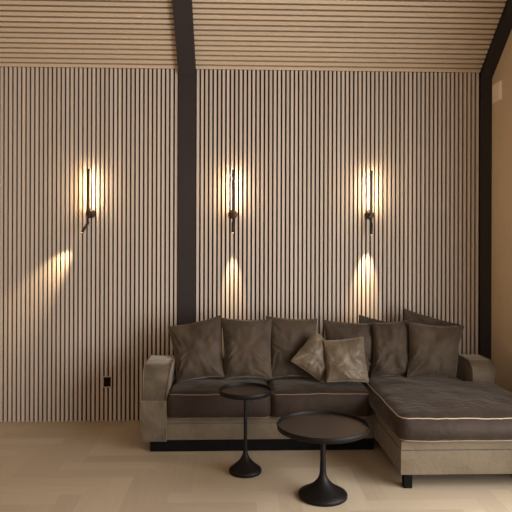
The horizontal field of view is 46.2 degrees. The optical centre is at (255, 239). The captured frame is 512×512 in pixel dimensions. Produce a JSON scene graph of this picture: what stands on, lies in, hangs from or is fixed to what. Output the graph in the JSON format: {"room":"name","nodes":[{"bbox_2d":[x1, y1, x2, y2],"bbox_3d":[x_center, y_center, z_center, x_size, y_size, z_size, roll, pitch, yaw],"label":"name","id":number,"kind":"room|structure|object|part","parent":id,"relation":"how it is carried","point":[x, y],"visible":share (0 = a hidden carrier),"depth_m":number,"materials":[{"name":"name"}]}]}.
{"room":"living room","nodes":[
{"label":"living room","id":0,"kind":"room"},
{"bbox_2d":[0,66,478,421],"bbox_3d":[-0.705,-0.006,5.551,5.980,3.308,0.145,0,0,-2],"label":"wall","id":1,"kind":"structure","parent":0,"point":[302,147],"depth_m":5.50,"materials":[{"name":"brown wood"}]},
{"bbox_2d":[81,168,95,232],"bbox_3d":[-1.508,-0.349,5.392,0.104,0.576,0.117,0,0,-2],"label":"wall light","id":2,"kind":"object","parent":1,"relation":"attached to","point":[90,213],"visible":1,"depth_m":5.34,"materials":[{"name":"brown metal"}]},
{"bbox_3d":[-2.146,0.040,5.441,2.853,3.208,0.025,0,0,-2],"label":"slat panel","id":3,"kind":"part","parent":1,"relation":"part of","materials":[{"name":"brown wood"}]},
{"bbox_2d":[103,376,111,387],"bbox_3d":[-1.350,1.288,5.450,0.082,0.103,0.012,0,0,-2],"label":"power outlet","id":4,"kind":"object","parent":1,"relation":"attached to","point":[107,380],"visible":1,"depth_m":5.45,"materials":[{"name":"black plastic"}]},
{"bbox_2d":[172,0,195,73],"bbox_3d":[-0.562,-2.976,3.730,0.159,2.935,3.559,0,0,-2],"label":"trim","id":5,"kind":"structure","parent":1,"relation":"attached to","point":[182,9],"depth_m":5.16,"materials":[{"name":"wood"}]},
{"bbox_2d":[178,74,195,324],"bbox_3d":[-0.633,0.044,5.488,0.159,3.208,0.037,0,0,-2],"label":"column","id":6,"kind":"structure","parent":1,"relation":"attached to","point":[186,83],"depth_m":5.47,"materials":[{"name":"wood"}]},
{"bbox_2d":[228,169,236,232],"bbox_3d":[-0.209,-0.349,5.438,0.084,0.568,0.117,0,0,-2],"label":"wall light","id":7,"kind":"object","parent":1,"relation":"attached to","point":[232,214],"visible":1,"depth_m":5.38,"materials":[{"name":"brown metal"}]},
{"bbox_3d":[0.760,0.048,5.543,2.613,3.208,0.025,0,0,-2],"label":"slat panel","id":8,"kind":"part","parent":1,"relation":"part of","materials":[{"name":"brown wood"}]},
{"bbox_2d":[365,170,373,234],"bbox_3d":[1.046,-0.337,5.481,0.084,0.583,0.117,0,0,-2],"label":"wall light","id":9,"kind":"object","parent":1,"relation":"attached to","point":[369,214],"visible":1,"depth_m":5.43,"materials":[{"name":"brown metal"}]},
{"bbox_2d":[479,74,491,358],"bbox_3d":[2.133,0.052,5.585,0.105,3.208,0.037,0,0,-2],"label":"trim","id":10,"kind":"structure","parent":1,"relation":"attached to","point":[485,84],"depth_m":5.57,"materials":[{"name":"wood"}]},
{"bbox_2d":[0,0,506,72],"bbox_3d":[-0.636,-3.011,3.840,5.980,3.053,3.689,0,0,-2],"label":"ceiling","id":11,"kind":"structure","parent":0,"point":[315,35],"depth_m":5.22,"materials":[{"name":"brown wood"}]},
{"bbox_3d":[-2.082,-3.004,3.694,2.880,2.874,3.497,0,0,-2],"label":"slat panel","id":12,"kind":"part","parent":11,"relation":"part of","materials":[{"name":"brown wood"}]},
{"bbox_3d":[0.830,-2.995,3.796,2.629,2.874,3.497,0,0,-2],"label":"slat panel","id":13,"kind":"part","parent":11,"relation":"part of","materials":[{"name":"brown wood"}]},
{"bbox_2d":[0,420,511,511],"bbox_3d":[-0.485,1.679,1.997,6.180,0.060,7.225,0,0,-2],"label":"floor","id":14,"kind":"structure","parent":0,"point":[46,466],"depth_m":4.12,"materials":[{"name":"brown wood"}]},
{"bbox_2d":[219,382,271,477],"bbox_3d":[-0.075,1.353,4.265,0.378,0.594,0.378,0,0,-2],"label":"side table","id":15,"kind":"object","parent":14,"relation":"on","point":[244,467],"visible":1,"depth_m":4.23,"materials":[{"name":"black metal"}]},
{"bbox_3d":[-0.075,1.285,4.265,0.044,0.389,0.044,0,0,-2],"label":"stem","id":16,"kind":"part","parent":15,"relation":"part of","materials":[{"name":"black metal"}]},
{"bbox_2d":[277,410,369,506],"bbox_3d":[0.431,1.416,3.863,0.594,0.470,0.594,0,0,-2],"label":"side table","id":17,"kind":"object","parent":14,"relation":"on","point":[322,428],"visible":1,"depth_m":3.82,"materials":[{"name":"black metal"}]},
{"bbox_3d":[0.431,1.349,3.863,0.062,0.265,0.062,0,0,-2],"label":"stem","id":18,"kind":"part","parent":17,"relation":"part of","materials":[{"name":"black metal"}]},
{"bbox_2d":[141,353,511,487],"bbox_3d":[0.556,1.312,4.573,2.875,0.678,1.424,0,0,-2],"label":"sectional sofa","id":19,"kind":"object","parent":14,"relation":"on","point":[462,424],"visible":0.86,"depth_m":4.63,"materials":[{"name":"beige fabric"}]},
{"bbox_3d":[-0.799,1.399,4.931,0.193,0.313,0.608,0,0,-2],"label":"arm","id":20,"kind":"part","parent":19,"relation":"part of","materials":[{"name":"beige fabric"}]},
{"bbox_3d":[-0.778,1.107,4.936,0.221,0.263,0.600,0,0,-2],"label":"armrest","id":21,"kind":"part","parent":19,"relation":"part of","materials":[{"name":"beige fabric"}]},
{"bbox_2d":[168,315,223,382],"bbox_3d":[-0.497,0.902,4.974,0.490,0.541,0.240,0,0,-2],"label":"throw pillow","id":22,"kind":"object","parent":19,"relation":"on","point":[197,349],"visible":1,"depth_m":4.92,"materials":[{"name":"brown fabric"}]},
{"bbox_2d":[167,378,270,417],"bbox_3d":[-0.298,1.272,4.863,0.839,0.241,0.523,0,0,-2],"label":"seat cushion","id":23,"kind":"object","parent":19,"relation":"on","point":[197,398],"depth_m":4.62,"materials":[{"name":"brown fabric"}]},
{"bbox_2d":[221,318,271,378],"bbox_3d":[-0.078,0.899,4.990,0.437,0.487,0.250,0,0,-2],"label":"throw pillow","id":24,"kind":"object","parent":19,"relation":"on","point":[247,343],"visible":1,"depth_m":4.92,"materials":[{"name":"brown fabric"}]},
{"bbox_3d":[0.489,1.272,5.210,2.750,0.520,0.140,0,0,-2],"label":"backrest","id":25,"kind":"part","parent":19,"relation":"part of","materials":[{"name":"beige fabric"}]},
{"bbox_3d":[0.117,1.404,4.982,1.650,0.052,0.570,0,0,-2],"label":"rail","id":26,"kind":"part","parent":19,"relation":"part of","materials":[{"name":"beige fabric"}]},
{"bbox_3d":[0.117,1.495,4.977,1.650,0.120,0.580,0,0,-2],"label":"panel","id":27,"kind":"part","parent":19,"relation":"part of","materials":[{"name":"beige fabric"}]},
{"bbox_2d":[266,316,316,377],"bbox_3d":[0.305,0.900,5.059,0.445,0.502,0.224,0,0,-2],"label":"throw pillow","id":28,"kind":"object","parent":19,"relation":"on","point":[288,336],"visible":0.72,"depth_m":5.00,"materials":[{"name":"brown fabric"}]},
{"bbox_2d":[291,330,325,382],"bbox_3d":[0.473,0.951,4.886,0.398,0.419,0.161,0,0,-13],"label":"throw pillow","id":29,"kind":"object","parent":19,"relation":"on","point":[311,357],"visible":0.85,"depth_m":4.84,"materials":[{"name":"beige fabric"}]},
{"bbox_2d":[268,378,372,416],"bbox_3d":[0.508,1.274,4.891,0.830,0.241,0.524,0,0,-2],"label":"seat cushion","id":30,"kind":"object","parent":19,"relation":"on","point":[289,395],"depth_m":4.66,"materials":[{"name":"brown fabric"}]},
{"bbox_2d":[324,337,368,382],"bbox_3d":[0.726,0.961,4.815,0.351,0.350,0.187,0,0,-2],"label":"throw pillow","id":31,"kind":"object","parent":19,"relation":"on","point":[345,358],"visible":1,"depth_m":4.78,"materials":[{"name":"beige fabric"}]},
{"bbox_2d":[323,320,372,377],"bbox_3d":[0.809,0.922,5.078,0.472,0.478,0.228,0,0,-2],"label":"throw pillow","id":32,"kind":"object","parent":19,"relation":"on","point":[334,330],"visible":0.41,"depth_m":5.07,"materials":[{"name":"brown fabric"}]},
{"bbox_2d":[359,315,388,322],"bbox_3d":[1.077,0.837,5.263,0.469,0.362,0.124,0,0,-2],"label":"throw pillow","id":33,"kind":"object","parent":19,"relation":"on","point":[362,319],"visible":0.11,"depth_m":5.27,"materials":[{"name":"brown fabric"}]},
{"bbox_2d":[370,319,411,377],"bbox_3d":[1.139,0.907,5.016,0.386,0.478,0.228,0,0,-2],"label":"throw pillow","id":34,"kind":"object","parent":19,"relation":"on","point":[391,343],"visible":0.92,"depth_m":4.96,"materials":[{"name":"brown fabric"}]},
{"bbox_2d":[404,309,460,325],"bbox_3d":[1.529,0.816,5.265,0.571,0.423,0.129,0,0,-8],"label":"throw pillow","id":35,"kind":"object","parent":19,"relation":"on","point":[418,318],"visible":0.18,"depth_m":5.26,"materials":[{"name":"brown fabric"}]},
{"bbox_2d":[407,322,463,378],"bbox_3d":[1.488,0.910,4.949,0.534,0.441,0.236,0,0,-2],"label":"throw pillow","id":36,"kind":"object","parent":19,"relation":"on","point":[434,350],"visible":1,"depth_m":4.89,"materials":[{"name":"brown fabric"}]},
{"bbox_2d":[362,376,511,441],"bbox_3d":[1.438,1.227,4.539,1.114,0.230,1.293,0,0,-2],"label":"cushion","id":37,"kind":"object","parent":19,"relation":"on","point":[462,408],"depth_m":4.12,"materials":[{"name":"brown fabric"}]},
{"bbox_3d":[1.444,1.363,4.650,1.012,0.054,1.327,0,0,-2],"label":"chaise rail","id":38,"kind":"part","parent":19,"relation":"part of","materials":[{"name":"beige fabric"}]},
{"bbox_3d":[1.444,1.474,4.646,1.020,0.156,1.335,0,0,-2],"label":"chaise panel","id":39,"kind":"part","parent":19,"relation":"part of","materials":[{"name":"beige fabric"}]},
{"bbox_3d":[1.823,1.115,5.069,0.195,0.263,0.515,0,0,-2],"label":"armrest","id":40,"kind":"part","parent":19,"relation":"part of","materials":[{"name":"beige fabric"}]},
{"bbox_2d":[491,30,511,392],"bbox_3d":[2.392,-1.392,2.097,0.160,6.098,7.025,0,0,-2],"label":"wall","id":41,"kind":"structure","parent":0,"point":[501,285],"depth_m":5.33,"materials":[{"name":"beige paint"}]},
{"bbox_2d":[479,0,511,77],"bbox_3d":[2.204,-2.968,3.827,0.105,2.935,3.559,0,0,-2],"label":"trim","id":42,"kind":"structure","parent":41,"relation":"attached to","point":[504,27],"depth_m":5.29,"materials":[{"name":"wood"}]},
{"bbox_2d":[492,80,501,103],"bbox_3d":[2.186,-1.341,5.451,0.018,0.171,0.173,0,0,-2],"label":"wall plate","id":43,"kind":"object","parent":41,"relation":"attached to","point":[497,87],"visible":1,"depth_m":5.43,"materials":[{"name":"beige plastic"}]}
]}

